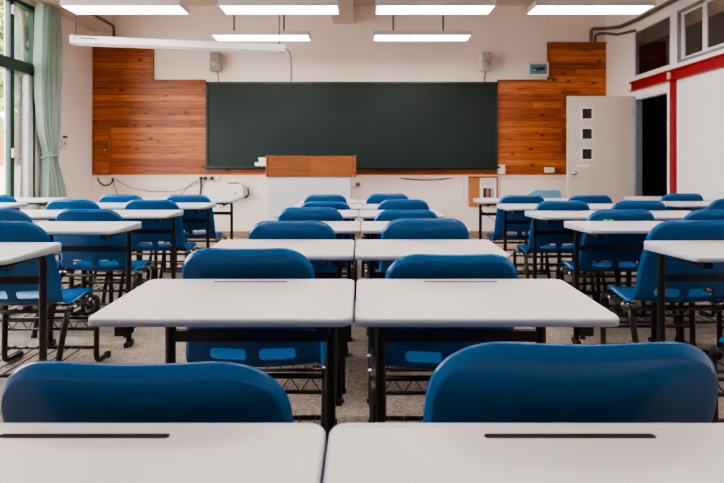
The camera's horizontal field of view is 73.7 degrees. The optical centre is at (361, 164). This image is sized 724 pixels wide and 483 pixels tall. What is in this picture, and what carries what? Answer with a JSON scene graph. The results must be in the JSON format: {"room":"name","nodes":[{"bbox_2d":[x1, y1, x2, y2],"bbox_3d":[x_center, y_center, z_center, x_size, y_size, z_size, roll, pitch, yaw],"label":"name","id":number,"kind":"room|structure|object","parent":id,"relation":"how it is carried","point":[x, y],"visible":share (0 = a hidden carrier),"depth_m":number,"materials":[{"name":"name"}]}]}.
{"room":"classroom","nodes":[
{"label":"classroom","id":0,"kind":"room"},
{"bbox_2d":[20,0,92,222],"bbox_3d":[-4.130,-0.665,2.375,0.080,3.520,9.950,0,0,0],"label":"wall","id":1,"kind":"structure","parent":0,"point":[75,162],"depth_m":6.87,"materials":[{"name":"paint"}]},
{"bbox_2d":[0,0,34,197],"bbox_3d":[-4.120,-0.745,3.825,0.110,2.440,4.450,0,0,0],"label":"window","id":2,"kind":"structure","parent":1,"relation":"in","point":[17,60],"depth_m":5.81,"materials":[{"name":"clear glass"}]},
{"bbox_2d":[30,0,112,31],"bbox_3d":[-3.940,-2.225,2.375,0.300,0.400,9.950,0,0,0],"label":"trim","id":3,"kind":"structure","parent":1,"relation":"attached to","point":[92,23],"depth_m":6.82,"materials":[{"name":"paint"}]},
{"bbox_2d":[33,0,66,209],"bbox_3d":[-3.985,-0.713,6.127,0.191,2.615,0.695,0,0,0],"label":"curtain","id":4,"kind":"object","parent":3,"relation":"hanging from","point":[48,50],"visible":0.88,"depth_m":6.08,"materials":[{"name":"fabric"}]},
{"bbox_2d":[93,125,109,174],"bbox_3d":[-3.942,-0.230,7.304,0.255,0.750,0.032,0,0,0],"label":"wall panel","id":5,"kind":"object","parent":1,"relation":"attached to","point":[101,133],"visible":1,"depth_m":7.31,"materials":[{"name":"brown wood"}]},
{"bbox_2d":[93,6,604,230],"bbox_3d":[-0.195,-0.665,7.425,8.190,3.520,0.150,0,0,0],"label":"wall","id":6,"kind":"structure","parent":0,"point":[514,38],"depth_m":7.35,"materials":[{"name":"paint"}]},
{"bbox_2d":[210,52,221,81],"bbox_3d":[-2.190,-1.472,7.258,0.160,0.435,0.184,0,0,0],"label":"wall speaker","id":7,"kind":"object","parent":6,"relation":"attached to","point":[215,57],"visible":1,"depth_m":7.17,"materials":[{"name":"plastic"}]},
{"bbox_2d":[210,52,218,68],"bbox_3d":[-2.190,-1.548,7.178,0.136,0.255,0.013,0,0,0],"label":"grille","id":8,"kind":"object","parent":7,"relation":"attached to","point":[214,56],"depth_m":7.17,"materials":[{"name":"plastic"}]},
{"bbox_2d":[223,184,249,197],"bbox_3d":[-1.876,0.391,7.245,0.358,0.212,0.210,0,0,0],"label":"projector","id":9,"kind":"object","parent":6,"relation":"attached to","point":[231,190],"visible":1,"depth_m":7.16,"materials":[{"name":"white plastic"}]},
{"bbox_2d":[93,175,566,177],"bbox_3d":[-0.193,0.173,7.339,7.785,0.043,0.022,0,0,0],"label":"trim","id":10,"kind":"structure","parent":6,"relation":"attached to","point":[94,176],"depth_m":7.33,"materials":[{"name":"paint"}]},
{"bbox_2d":[331,0,353,23],"bbox_3d":[-0.280,-2.285,2.375,0.320,0.280,9.950,0,0,0],"label":"beam","id":11,"kind":"structure","parent":6,"relation":"attached to","point":[346,7],"depth_m":6.88,"materials":[{"name":"paint"}]},
{"bbox_2d":[92,44,605,174],"bbox_3d":[-0.193,-0.850,7.335,7.785,2.000,0.030,0,0,0],"label":"wood paneling","id":12,"kind":"structure","parent":6,"relation":"attached to","point":[157,127],"depth_m":7.32,"materials":[{"name":"brown wood"}]},
{"bbox_2d":[201,82,499,168],"bbox_3d":[-0.165,-0.595,7.268,4.450,1.320,0.165,0,0,0],"label":"chalkboard","id":13,"kind":"object","parent":6,"relation":"attached to","point":[386,125],"visible":0.87,"depth_m":7.30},
{"bbox_2d":[201,166,499,167],"bbox_3d":[-0.165,0.030,7.237,4.450,0.034,0.105,0,0,0],"label":"chalk tray","id":14,"kind":"object","parent":13,"relation":"on","point":[201,166],"depth_m":7.18,"materials":[{"name":"silver metal"}]},
{"bbox_2d":[184,231,528,236],"bbox_3d":[-0.195,1.050,7.343,7.790,0.090,0.015,0,0,0],"label":"baseboard","id":15,"kind":"structure","parent":6,"relation":"attached to","point":[226,233],"depth_m":7.33,"materials":[{"name":"paint"}]},
{"bbox_2d":[151,42,606,81],"bbox_3d":[0.250,-1.562,7.329,6.900,0.595,0.042,0,0,0],"label":"trim","id":16,"kind":"structure","parent":6,"relation":"attached to","point":[548,43],"depth_m":7.31,"materials":[{"name":"brown wood"}]},
{"bbox_2d":[468,176,497,205],"bbox_3d":[1.835,0.398,7.331,0.440,0.455,0.038,0,0,0],"label":"notice board","id":17,"kind":"object","parent":6,"relation":"attached to","point":[474,181],"visible":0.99,"depth_m":7.32,"materials":[{"name":"brown wood"}]},
{"bbox_2d":[480,178,495,197],"bbox_3d":[1.910,0.375,7.318,0.250,0.360,0.004,0,0,0],"label":"notice","id":18,"kind":"object","parent":17,"relation":"attached to","point":[487,185],"visible":0.96,"depth_m":7.32,"materials":[{"name":"paper"}]},
{"bbox_2d":[479,52,491,81],"bbox_3d":[1.855,-1.472,7.258,0.160,0.435,0.184,0,0,0],"label":"wall speaker","id":19,"kind":"object","parent":6,"relation":"attached to","point":[485,58],"visible":1,"depth_m":7.17,"materials":[{"name":"white plastic"}]},
{"bbox_2d":[482,52,490,68],"bbox_3d":[1.855,-1.548,7.178,0.136,0.255,0.013,0,0,0],"label":"grille","id":20,"kind":"object","parent":19,"relation":"attached to","point":[486,56],"depth_m":7.17,"materials":[{"name":"plastic"}]},
{"bbox_2d":[527,62,548,76],"bbox_3d":[2.660,-1.445,7.308,0.310,0.220,0.085,0,0,0],"label":"panel","id":21,"kind":"object","parent":6,"relation":"attached to","point":[534,69],"visible":1,"depth_m":7.27,"materials":[{"name":"white plastic"}]},
{"bbox_2d":[180,0,534,5],"bbox_3d":[-0.170,-2.485,2.375,8.240,0.120,10.350,0,0,0],"label":"ceiling","id":22,"kind":"structure","parent":0,"point":[186,2],"depth_m":7.21,"materials":[{"name":"paint"}]},
{"bbox_2d":[60,0,189,14],"bbox_3d":[-2.470,-2.025,5.070,1.224,0.800,0.294,0,0,0],"label":"ceiling light","id":23,"kind":"object","parent":22,"relation":"hanging from","point":[79,7],"visible":1,"depth_m":5.00,"materials":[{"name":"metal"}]},
{"bbox_2d":[63,6,187,13],"bbox_3d":[-2.470,-1.633,5.070,1.200,0.008,0.270,0,0,0],"label":"diffuser","id":24,"kind":"object","parent":23,"relation":"attached to","point":[75,9],"depth_m":5.06,"materials":[{"name":"white plastic"}]},
{"bbox_2d":[70,14,284,53],"bbox_3d":[-2.123,-1.892,5.704,2.404,1.056,0.116,0,0,-10],"label":"projection screen","id":25,"kind":"object","parent":22,"relation":"hanging from","point":[97,41],"visible":0.98,"depth_m":5.66,"materials":[{"name":"white metal"}]},
{"bbox_2d":[211,15,310,40],"bbox_3d":[-1.280,-2.025,6.190,1.224,0.800,0.294,0,0,0],"label":"ceiling light","id":26,"kind":"object","parent":22,"relation":"hanging from","point":[219,35],"visible":0.84,"depth_m":6.08,"materials":[{"name":"white"}]},
{"bbox_2d":[213,35,309,40],"bbox_3d":[-1.280,-1.633,6.190,1.200,0.008,0.270,0,0,0],"label":"diffuser","id":27,"kind":"object","parent":26,"relation":"attached to","point":[218,37],"depth_m":6.17,"materials":[{"name":"white plastic"}]},
{"bbox_2d":[218,0,339,14],"bbox_3d":[-0.855,-2.025,5.070,1.224,0.800,0.294,0,0,0],"label":"ceiling light","id":28,"kind":"object","parent":22,"relation":"hanging from","point":[229,7],"visible":1,"depth_m":5.00,"materials":[{"name":"white plastic"}]},
{"bbox_2d":[220,6,337,13],"bbox_3d":[-0.855,-1.633,5.070,1.200,0.008,0.270,0,0,0],"label":"diffuser","id":29,"kind":"object","parent":28,"relation":"attached to","point":[226,9],"depth_m":5.06,"materials":[{"name":"white plastic"}]},
{"bbox_2d":[373,15,471,40],"bbox_3d":[0.760,-2.025,6.190,1.224,0.800,0.294,0,0,0],"label":"ceiling light","id":30,"kind":"object","parent":22,"relation":"hanging from","point":[379,35],"visible":0.86,"depth_m":6.08,"materials":[{"name":"white plastic"}]},
{"bbox_2d":[374,35,469,40],"bbox_3d":[0.760,-1.633,6.190,1.200,0.008,0.270,0,0,0],"label":"diffuser","id":31,"kind":"object","parent":30,"relation":"attached to","point":[376,37],"depth_m":6.17,"materials":[{"name":"white plastic"}]},
{"bbox_2d":[375,0,495,14],"bbox_3d":[0.755,-2.025,5.070,1.224,0.800,0.294,0,0,0],"label":"ceiling light","id":32,"kind":"object","parent":22,"relation":"hanging from","point":[383,7],"visible":1,"depth_m":5.00,"materials":[{"name":"white plastic"}]},
{"bbox_2d":[376,6,493,13],"bbox_3d":[0.755,-1.633,5.070,1.200,0.008,0.270,0,0,0],"label":"diffuser","id":33,"kind":"object","parent":32,"relation":"attached to","point":[379,9],"depth_m":5.06,"materials":[{"name":"white plastic"}]},
{"bbox_2d":[526,0,655,14],"bbox_3d":[2.385,-2.025,5.070,1.224,0.800,0.294,0,0,0],"label":"ceiling light","id":34,"kind":"object","parent":22,"relation":"hanging from","point":[538,7],"visible":1,"depth_m":5.00,"materials":[{"name":"white plastic"}]},
{"bbox_2d":[528,6,651,13],"bbox_3d":[2.385,-1.633,5.070,1.200,0.008,0.270,0,0,0],"label":"diffuser","id":35,"kind":"object","parent":34,"relation":"attached to","point":[532,9],"depth_m":5.06,"materials":[{"name":"white plastic"}]},
{"bbox_2d":[0,237,723,425],"bbox_3d":[0.955,1.155,4.700,10.490,0.120,15.000,0,0,0],"label":"floor","id":36,"kind":"structure","parent":0,"point":[148,347],"depth_m":2.93,"materials":[{"name":"stone"}]},
{"bbox_2d":[0,194,17,202],"bbox_3d":[-3.445,0.685,4.733,0.544,0.825,0.552,0,0,-1],"label":"chair","id":37,"kind":"object","parent":36,"relation":"on","point":[3,198],"visible":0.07,"depth_m":4.48,"materials":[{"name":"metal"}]},
{"bbox_2d":[0,203,26,209],"bbox_3d":[-3.371,0.720,4.263,0.620,0.750,0.365,0,0,0],"label":"school desk","id":38,"kind":"object","parent":36,"relation":"on","point":[17,206],"visible":0.41,"depth_m":4.29,"materials":[{"name":"white laminate"}]},
{"bbox_2d":[0,242,60,360],"bbox_3d":[-1.641,0.720,1.982,0.620,0.750,0.365,0,0,0],"label":"school desk","id":39,"kind":"object","parent":36,"relation":"on","point":[11,253],"visible":0.82,"depth_m":2.11,"materials":[{"name":"white laminate"}]},
{"bbox_2d":[0,209,80,337],"bbox_3d":[-2.326,0.687,3.308,0.544,0.822,0.552,0,0,1],"label":"chair","id":40,"kind":"object","parent":36,"relation":"on","point":[5,214],"visible":0.16,"depth_m":3.08,"materials":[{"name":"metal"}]},
{"bbox_2d":[15,198,67,259],"bbox_3d":[-3.408,0.720,4.933,0.620,0.750,0.365,0,0,1],"label":"school desk","id":41,"kind":"object","parent":36,"relation":"on","point":[30,201],"visible":0.3,"depth_m":4.93,"materials":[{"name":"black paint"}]},
{"bbox_2d":[0,221,110,377],"bbox_3d":[-1.698,0.678,2.493,0.544,0.840,0.552,0,0,-1],"label":"chair","id":42,"kind":"object","parent":36,"relation":"on","point":[10,231],"visible":0.86,"depth_m":2.35,"materials":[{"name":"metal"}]},
{"bbox_2d":[20,210,93,309],"bbox_3d":[-2.312,0.720,3.547,0.620,0.750,0.365,0,0,-1],"label":"school desk","id":43,"kind":"object","parent":36,"relation":"on","point":[33,214],"visible":0.16,"depth_m":3.57,"materials":[{"name":"white laminate"}]},
{"bbox_2d":[46,199,125,302],"bbox_3d":[-2.291,0.685,4.058,0.544,0.827,0.552,0,0,1],"label":"chair","id":44,"kind":"object","parent":36,"relation":"on","point":[56,204],"visible":0.2,"depth_m":3.81,"materials":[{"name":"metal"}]},
{"bbox_2d":[34,221,141,347],"bbox_3d":[-1.650,0.720,2.783,0.620,0.750,0.365,0,0,0],"label":"school desk","id":45,"kind":"object","parent":36,"relation":"on","point":[105,229],"visible":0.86,"depth_m":2.91,"materials":[{"name":"white laminate"}]},
{"bbox_2d":[53,209,154,337],"bbox_3d":[-1.743,0.687,3.308,0.544,0.822,0.552,0,0,0],"label":"chair","id":46,"kind":"object","parent":36,"relation":"on","point":[89,261],"visible":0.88,"depth_m":3.15,"materials":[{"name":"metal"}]},
{"bbox_2d":[86,203,139,285],"bbox_3d":[-2.280,0.720,4.263,0.620,0.750,0.365,0,0,0],"label":"school desk","id":47,"kind":"object","parent":36,"relation":"on","point":[112,206],"visible":0.08,"depth_m":4.29,"materials":[{"name":"white laminate"}]},
{"bbox_2d":[93,194,170,281],"bbox_3d":[-2.242,0.685,4.733,0.544,0.825,0.552,0,0,1],"label":"chair","id":48,"kind":"object","parent":36,"relation":"on","point":[108,198],"visible":0.23,"depth_m":4.48,"materials":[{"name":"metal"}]},
{"bbox_2d":[109,210,182,302],"bbox_3d":[-1.678,0.720,3.547,0.620,0.750,0.365,0,0,0],"label":"school desk","id":49,"kind":"object","parent":36,"relation":"on","point":[158,216],"visible":0.45,"depth_m":3.68,"materials":[{"name":"white laminate"}]},
{"bbox_2d":[118,199,199,298],"bbox_3d":[-1.673,0.685,4.058,0.544,0.827,0.552,0,0,-1],"label":"chair","id":50,"kind":"object","parent":36,"relation":"on","point":[163,204],"visible":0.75,"depth_m":3.89,"materials":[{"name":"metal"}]},
{"bbox_2d":[0,361,323,479],"bbox_3d":[-0.324,0.688,0.942,0.544,0.820,0.552,0,0,0],"label":"chair","id":51,"kind":"object","parent":36,"relation":"on","point":[40,391],"visible":0.44,"depth_m":0.68,"materials":[{"name":"blue plastic"}]},
{"bbox_2d":[0,423,325,482],"bbox_3d":[-0.357,0.720,0.477,0.620,0.750,0.365,0,0,0],"label":"school desk","id":52,"kind":"object","parent":36,"relation":"on","point":[29,452],"visible":1,"depth_m":0.59,"materials":[{"name":"laminate"}]},
{"bbox_2d":[154,203,215,278],"bbox_3d":[-1.643,0.720,4.263,0.620,0.750,0.365,0,0,0],"label":"school desk","id":53,"kind":"object","parent":36,"relation":"on","point":[197,207],"visible":0.46,"depth_m":4.39,"materials":[{"name":"white laminate"}]},
{"bbox_2d":[159,194,226,278],"bbox_3d":[-1.629,0.685,4.733,0.544,0.825,0.552,0,0,-1],"label":"chair","id":54,"kind":"object","parent":36,"relation":"on","point":[189,226],"visible":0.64,"depth_m":4.55,"materials":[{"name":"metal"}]},
{"bbox_2d":[185,198,238,258],"bbox_3d":[-1.608,0.720,4.933,0.620,0.750,0.365,0,0,0],"label":"school desk","id":55,"kind":"object","parent":36,"relation":"on","point":[219,201],"visible":0.48,"depth_m":5.06,"materials":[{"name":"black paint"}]},
{"bbox_2d":[88,279,354,462],"bbox_3d":[-0.332,0.720,1.296,0.620,0.750,0.365,0,0,0],"label":"school desk","id":56,"kind":"object","parent":36,"relation":"on","point":[325,305],"visible":1,"depth_m":1.28,"materials":[{"name":"white laminate"}]},
{"bbox_2d":[182,248,336,471],"bbox_3d":[-0.365,0.678,1.762,0.532,0.840,0.552,0,0,0],"label":"chair","id":57,"kind":"object","parent":36,"relation":"on","point":[204,263],"visible":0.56,"depth_m":1.59,"materials":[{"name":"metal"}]},
{"bbox_2d":[210,240,354,405],"bbox_3d":[-0.344,0.722,2.087,0.620,0.747,0.365,0,0,0],"label":"school desk","id":58,"kind":"object","parent":36,"relation":"on","point":[336,251],"visible":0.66,"depth_m":2.15,"materials":[{"name":"white laminate"}]},
{"bbox_2d":[248,221,347,393],"bbox_3d":[-0.339,0.681,2.558,0.532,0.834,0.552,0,0,0],"label":"chair","id":59,"kind":"object","parent":36,"relation":"on","point":[263,230],"visible":0.3,"depth_m":2.31,"materials":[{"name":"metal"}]},
{"bbox_2d":[266,155,355,220],"bbox_3d":[-0.668,0.482,6.570,1.173,1.225,0.560,0,0,0],"label":"lectern","id":60,"kind":"object","parent":36,"relation":"on","point":[292,179],"visible":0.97,"depth_m":6.32,"materials":[{"name":"brown wood"}]},
{"bbox_2d":[278,207,352,279],"bbox_3d":[-0.332,0.683,3.348,0.532,0.829,0.552,0,0,1],"label":"chair","id":61,"kind":"object","parent":36,"relation":"on","point":[290,213],"visible":0.28,"depth_m":3.09,"materials":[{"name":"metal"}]},
{"bbox_2d":[273,210,358,220],"bbox_3d":[-0.337,0.727,3.672,0.620,0.737,0.365,0,0,0],"label":"school desk","id":62,"kind":"object","parent":36,"relation":"on","point":[347,215],"visible":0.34,"depth_m":3.58,"materials":[{"name":"white laminate"}]},
{"bbox_2d":[293,204,360,279],"bbox_3d":[-0.320,0.734,4.463,0.620,0.721,0.365,0,0,0],"label":"school desk","id":63,"kind":"object","parent":36,"relation":"on","point":[352,206],"visible":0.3,"depth_m":4.51,"materials":[{"name":"white laminate"}]},
{"bbox_2d":[304,194,351,263],"bbox_3d":[-0.361,0.691,4.948,0.532,0.813,0.552,0,0,-1],"label":"chair","id":64,"kind":"object","parent":36,"relation":"on","point":[314,197],"visible":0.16,"depth_m":4.68,"materials":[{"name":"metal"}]},
{"bbox_2d":[301,201,356,300],"bbox_3d":[-0.298,0.695,4.148,0.532,0.806,0.552,0,0,0],"label":"chair","id":65,"kind":"object","parent":36,"relation":"on","point":[338,205],"visible":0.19,"depth_m":3.89,"materials":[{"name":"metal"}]},
{"bbox_2d":[321,221,359,341],"bbox_3d":[-0.320,0.725,2.882,0.620,0.740,0.365,0,0,0],"label":"school desk","id":66,"kind":"object","parent":36,"relation":"on","point":[347,228],"visible":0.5,"depth_m":2.92,"materials":[{"name":"white laminate"}]},
{"bbox_2d":[361,194,408,276],"bbox_3d":[0.254,0.688,4.948,0.532,0.821,0.552,0,0,0],"label":"chair","id":67,"kind":"object","parent":36,"relation":"on","point":[374,198],"visible":0.25,"depth_m":4.69,"materials":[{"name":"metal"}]},
{"bbox_2d":[365,209,437,335],"bbox_3d":[0.287,0.691,3.348,0.532,0.813,0.552,0,0,0],"label":"chair","id":68,"kind":"object","parent":36,"relation":"on","point":[386,215],"visible":0.16,"depth_m":3.09,"materials":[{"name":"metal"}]},
{"bbox_2d":[359,210,443,264],"bbox_3d":[0.289,0.727,3.672,0.620,0.737,0.365,0,0,0],"label":"school desk","id":69,"kind":"object","parent":36,"relation":"on","point":[369,215],"visible":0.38,"depth_m":3.64,"materials":[{"name":"black paint"}]},
{"bbox_2d":[377,199,428,209],"bbox_3d":[0.337,0.687,4.148,0.532,0.823,0.552,0,0,0],"label":"chair","id":70,"kind":"object","parent":36,"relation":"on","point":[389,204],"visible":0.24,"depth_m":3.89,"materials":[{"name":"plastic"}]},
{"bbox_2d":[361,221,470,239],"bbox_3d":[0.306,0.725,2.882,0.620,0.740,0.365,0,0,0],"label":"school desk","id":71,"kind":"object","parent":36,"relation":"on","point":[373,228],"visible":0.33,"depth_m":2.81,"materials":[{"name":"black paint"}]},
{"bbox_2d":[375,218,468,371],"bbox_3d":[0.309,0.675,2.558,0.532,0.845,0.552,0,0,1],"label":"chair","id":72,"kind":"object","parent":36,"relation":"on","point":[400,228],"visible":0.22,"depth_m":2.31,"materials":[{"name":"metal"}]},
{"bbox_2d":[355,240,509,403],"bbox_3d":[0.282,0.722,2.087,0.620,0.747,0.365,0,0,0],"label":"school desk","id":73,"kind":"object","parent":36,"relation":"on","point":[372,251],"visible":0.54,"depth_m":2.08,"materials":[{"name":"white laminate"}]},
{"bbox_2d":[367,254,517,422],"bbox_3d":[0.286,0.687,1.762,0.532,0.822,0.552,0,0,0],"label":"chair","id":74,"kind":"object","parent":36,"relation":"on","point":[412,355],"visible":0.43,"depth_m":1.57,"materials":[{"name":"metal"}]},
{"bbox_2d":[355,279,618,422],"bbox_3d":[0.294,0.720,1.296,0.620,0.750,0.365,0,0,0],"label":"school desk","id":75,"kind":"object","parent":36,"relation":"on","point":[382,304],"visible":0.99,"depth_m":1.28,"materials":[{"name":"white laminate"}]},
{"bbox_2d":[473,198,527,269],"bbox_3d":[1.463,0.720,4.853,0.620,0.750,0.365,0,0,-1],"label":"school desk","id":76,"kind":"object","parent":36,"relation":"on","point":[487,202],"visible":0.3,"depth_m":4.98,"materials":[{"name":"black paint"}]},
{"bbox_2d":[483,195,550,278],"bbox_3d":[1.466,0.685,4.648,0.544,0.825,0.552,0,0,0],"label":"chair","id":77,"kind":"object","parent":36,"relation":"on","point":[509,199],"visible":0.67,"depth_m":4.46,"materials":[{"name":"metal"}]},
{"bbox_2d":[323,423,723,482],"bbox_3d":[0.267,0.720,0.477,0.620,0.750,0.365,0,0,0],"label":"school desk","id":78,"kind":"object","parent":36,"relation":"on","point":[356,452],"visible":1,"depth_m":0.58,"materials":[{"name":"white laminate"}]},
{"bbox_2d":[497,204,560,279],"bbox_3d":[1.507,0.720,4.143,0.620,0.750,0.365,0,0,1],"label":"school desk","id":79,"kind":"object","parent":36,"relation":"on","point":[513,208],"visible":0.32,"depth_m":4.27,"materials":[{"name":"white laminate"}]},
{"bbox_2d":[519,189,560,244],"bbox_3d":[2.290,0.696,6.216,0.467,0.804,0.456,0,0,0],"label":"chair","id":80,"kind":"object","parent":36,"relation":"on","point":[545,193],"visible":0.23,"depth_m":6.02,"materials":[{"name":"blue plastic"}]},
{"bbox_2d":[513,201,595,301],"bbox_3d":[1.545,0.685,3.948,0.544,0.827,0.552,0,0,0],"label":"chair","id":81,"kind":"object","parent":36,"relation":"on","point":[525,250],"visible":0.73,"depth_m":3.78,"materials":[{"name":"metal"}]},
{"bbox_2d":[525,211,600,303],"bbox_3d":[1.535,0.720,3.482,0.620,0.750,0.365,0,0,0],"label":"school desk","id":82,"kind":"object","parent":36,"relation":"on","point":[548,217],"visible":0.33,"depth_m":3.61,"materials":[{"name":"white laminate"}]},
{"bbox_2d":[423,342,717,422],"bbox_3d":[0.316,0.674,0.940,0.544,0.849,0.552,0,0,0],"label":"chair","id":83,"kind":"object","parent":36,"relation":"on","point":[489,382],"visible":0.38,"depth_m":0.69,"materials":[{"name":"plastic"}]},
{"bbox_2d":[540,195,615,281],"bbox_3d":[2.081,0.685,4.648,0.544,0.825,0.552,0,0,-1],"label":"chair","id":84,"kind":"object","parent":36,"relation":"on","point":[589,199],"visible":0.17,"depth_m":4.39,"materials":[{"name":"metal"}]},
{"bbox_2d":[579,204,633,286],"bbox_3d":[2.138,0.720,4.143,0.620,0.750,0.365,0,0,-1],"label":"school desk","id":85,"kind":"object","parent":36,"relation":"on","point":[593,207],"visible":0.06,"depth_m":4.11,"materials":[{"name":"white laminate"}]},
{"bbox_2d":[556,209,665,339],"bbox_3d":[1.640,0.687,3.276,0.544,0.822,0.556,0,0,0],"label":"chair","id":86,"kind":"object","parent":36,"relation":"on","point":[612,261],"visible":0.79,"depth_m":3.11,"materials":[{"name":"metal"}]},
{"bbox_2d":[564,221,663,343],"bbox_3d":[1.550,0.720,2.812,0.620,0.750,0.365,0,0,0],"label":"school desk","id":87,"kind":"object","parent":36,"relation":"on","point":[596,229],"visible":0.49,"depth_m":2.93,"materials":[{"name":"white laminate"}]},
{"bbox_2d":[579,201,665,307],"bbox_3d":[2.134,0.685,3.948,0.544,0.827,0.552,0,0,0],"label":"chair","id":88,"kind":"object","parent":36,"relation":"on","point":[647,205],"visible":0.14,"depth_m":3.69,"materials":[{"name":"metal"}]},
{"bbox_2d":[624,196,662,261],"bbox_3d":[3.191,0.720,5.152,0.620,0.750,0.365,0,0,0],"label":"school desk","id":89,"kind":"object","parent":36,"relation":"on","point":[632,198],"visible":0.23,"depth_m":5.20,"materials":[{"name":"black paint"}]},
{"bbox_2d":[614,211,691,311],"bbox_3d":[2.164,0.720,3.482,0.620,0.750,0.365,0,0,0],"label":"school desk","id":90,"kind":"object","parent":36,"relation":"on","point":[658,215],"visible":0.19,"depth_m":3.50,"materials":[{"name":"white laminate"}]},
{"bbox_2d":[600,220,723,373],"bbox_3d":[1.589,0.678,2.538,0.544,0.840,0.552,0,0,0],"label":"chair","id":91,"kind":"object","parent":36,"relation":"on","point":[690,292],"visible":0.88,"depth_m":2.38,"materials":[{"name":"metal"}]},
{"bbox_2d":[633,193,702,262],"bbox_3d":[3.105,0.685,4.918,0.544,0.825,0.552,0,0,-1],"label":"chair","id":92,"kind":"object","parent":36,"relation":"on","point":[672,196],"visible":0.27,"depth_m":4.66,"materials":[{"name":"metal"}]},
{"bbox_2d":[633,209,723,336],"bbox_3d":[2.244,0.687,3.278,0.544,0.822,0.552,0,0,0],"label":"chair","id":93,"kind":"object","parent":36,"relation":"on","point":[701,214],"visible":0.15,"depth_m":3.06,"materials":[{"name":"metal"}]},
{"bbox_2d":[675,303,686,342],"bbox_3d":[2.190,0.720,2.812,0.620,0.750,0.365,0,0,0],"label":"desk leg","id":94,"kind":"object","parent":36,"relation":"on","point":[680,338],"visible":0.13,"depth_m":2.94,"materials":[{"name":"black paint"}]},
{"bbox_2d":[644,241,723,341],"bbox_3d":[1.589,0.720,2.038,0.620,0.750,0.365,0,0,0],"label":"school desk","id":95,"kind":"object","parent":36,"relation":"on","point":[702,254],"visible":0.79,"depth_m":2.16,"materials":[{"name":"white laminate"}]},
{"bbox_2d":[661,201,712,210],"bbox_3d":[3.108,0.720,4.442,0.620,0.750,0.365,0,0,-1],"label":"school desk","id":96,"kind":"object","parent":36,"relation":"on","point":[680,205],"visible":0.2,"depth_m":4.42,"materials":[{"name":"white laminate"}]},
{"bbox_2d":[701,305,723,359],"bbox_3d":[2.222,0.678,2.518,0.544,0.840,0.552,0,0,0],"label":"chair","id":97,"kind":"object","parent":36,"relation":"on","point":[719,317],"visible":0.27,"depth_m":2.66,"materials":[{"name":"metal"}]},
{"bbox_2d":[702,198,723,290],"bbox_3d":[3.058,0.685,4.188,0.544,0.827,0.552,0,0,0],"label":"chair","id":98,"kind":"object","parent":36,"relation":"on","point":[719,203],"visible":0.05,"depth_m":3.94,"materials":[{"name":"plastic"}]},
{"bbox_2d":[708,337,723,422],"bbox_3d":[1.621,0.677,1.738,0.544,0.842,0.552,0,0,0],"label":"chair","id":99,"kind":"object","parent":36,"relation":"on","point":[714,352],"visible":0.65,"depth_m":1.87,"materials":[{"name":"metal"}]},
{"bbox_2d":[605,0,723,192],"bbox_3d":[3.725,-0.665,2.375,0.050,3.520,9.950,0,0,0],"label":"wall","id":100,"kind":"structure","parent":0,"point":[619,49],"depth_m":6.66,"materials":[{"name":"paint"}]},
{"bbox_2d":[567,96,633,244],"bbox_3d":[3.241,0.075,6.515,0.902,2.020,0.140,0,0,0],"label":"door","id":101,"kind":"structure","parent":100,"relation":"in","point":[600,129],"depth_m":6.54,"materials":[{"name":"paint"}]},
{"bbox_2d":[594,29,635,41],"bbox_3d":[3.601,-1.898,6.914,0.182,0.216,0.833,0,0,0],"label":"conduit","id":102,"kind":"object","parent":100,"relation":"attached to","point":[633,30],"visible":1,"depth_m":7.05,"materials":[{"name":"grey metal"}]},
{"bbox_2d":[589,0,677,41],"bbox_3d":[3.560,-1.971,4.158,0.252,0.219,6.316,0,0,0],"label":"conduit","id":103,"kind":"object","parent":100,"relation":"attached to","point":[669,2],"visible":1,"depth_m":6.52,"materials":[{"name":"grey metal"}]},
{"bbox_2d":[634,88,668,195],"bbox_3d":[3.715,0.085,6.140,0.090,2.020,0.760,0,0,0],"label":"trim","id":104,"kind":"structure","parent":100,"relation":"attached to","point":[638,99],"depth_m":6.47,"materials":[{"name":"metal"}]},
{"bbox_2d":[634,15,670,76],"bbox_3d":[3.720,-1.495,6.162,0.060,0.610,0.765,0,0,0],"label":"window","id":105,"kind":"structure","parent":100,"relation":"in","point":[636,34],"depth_m":6.49,"materials":[{"name":"metal"}]},
{"bbox_2d":[629,53,723,193],"bbox_3d":[3.672,-0.018,3.550,0.055,2.225,6.100,0,0,0],"label":"trim","id":106,"kind":"structure","parent":100,"relation":"attached to","point":[717,61],"depth_m":5.67,"materials":[{"name":"red paint"}]},
{"bbox_2d":[677,0,723,62],"bbox_3d":[3.720,-1.495,4.830,0.060,0.610,1.660,0,0,0],"label":"window","id":107,"kind":"structure","parent":100,"relation":"in","point":[681,14],"depth_m":5.39,"materials":[{"name":"metal"}]},
{"bbox_2d":[678,68,723,200],"bbox_3d":[3.694,0.045,3.070,0.012,2.060,5.140,0,0,0],"label":"wall panel","id":108,"kind":"object","parent":100,"relation":"attached to","point":[700,97],"depth_m":5.23,"materials":[{"name":"white paint"}]},
{"bbox_2d":[639,0,723,195],"bbox_3d":[6.075,-1.205,6.500,0.150,4.600,11.000,0,0,0],"label":"wall","id":109,"kind":"structure","parent":0,"point":[654,42],"depth_m":9.74,"materials":[{"name":"paint"}]},
{"label":"outside","id":110,"kind":"structure","parent":0,"visible":0},
{"bbox_3d":[-22.085,1.305,14.000,35.830,0.180,52.000,0,0,0],"label":"ground","id":111,"kind":"structure","parent":110,"visible":0},
{"bbox_2d":[0,0,3,89],"bbox_3d":[-5.844,-0.989,8.475,2.030,4.417,1.918,0,0,0],"label":"tree","id":112,"kind":"object","parent":111,"relation":"on","point":[1,1],"visible":0.02,"depth_m":8.00,"materials":[{"name":"green plant"}]},
{"bbox_2d":[0,12,3,137],"bbox_3d":[-8.546,-1.812,11.999,3.519,6.063,3.560,0,0,0],"label":"tree","id":113,"kind":"object","parent":111,"relation":"on","point":[2,88],"visible":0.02,"depth_m":11.82,"materials":[{"name":"green plant"}]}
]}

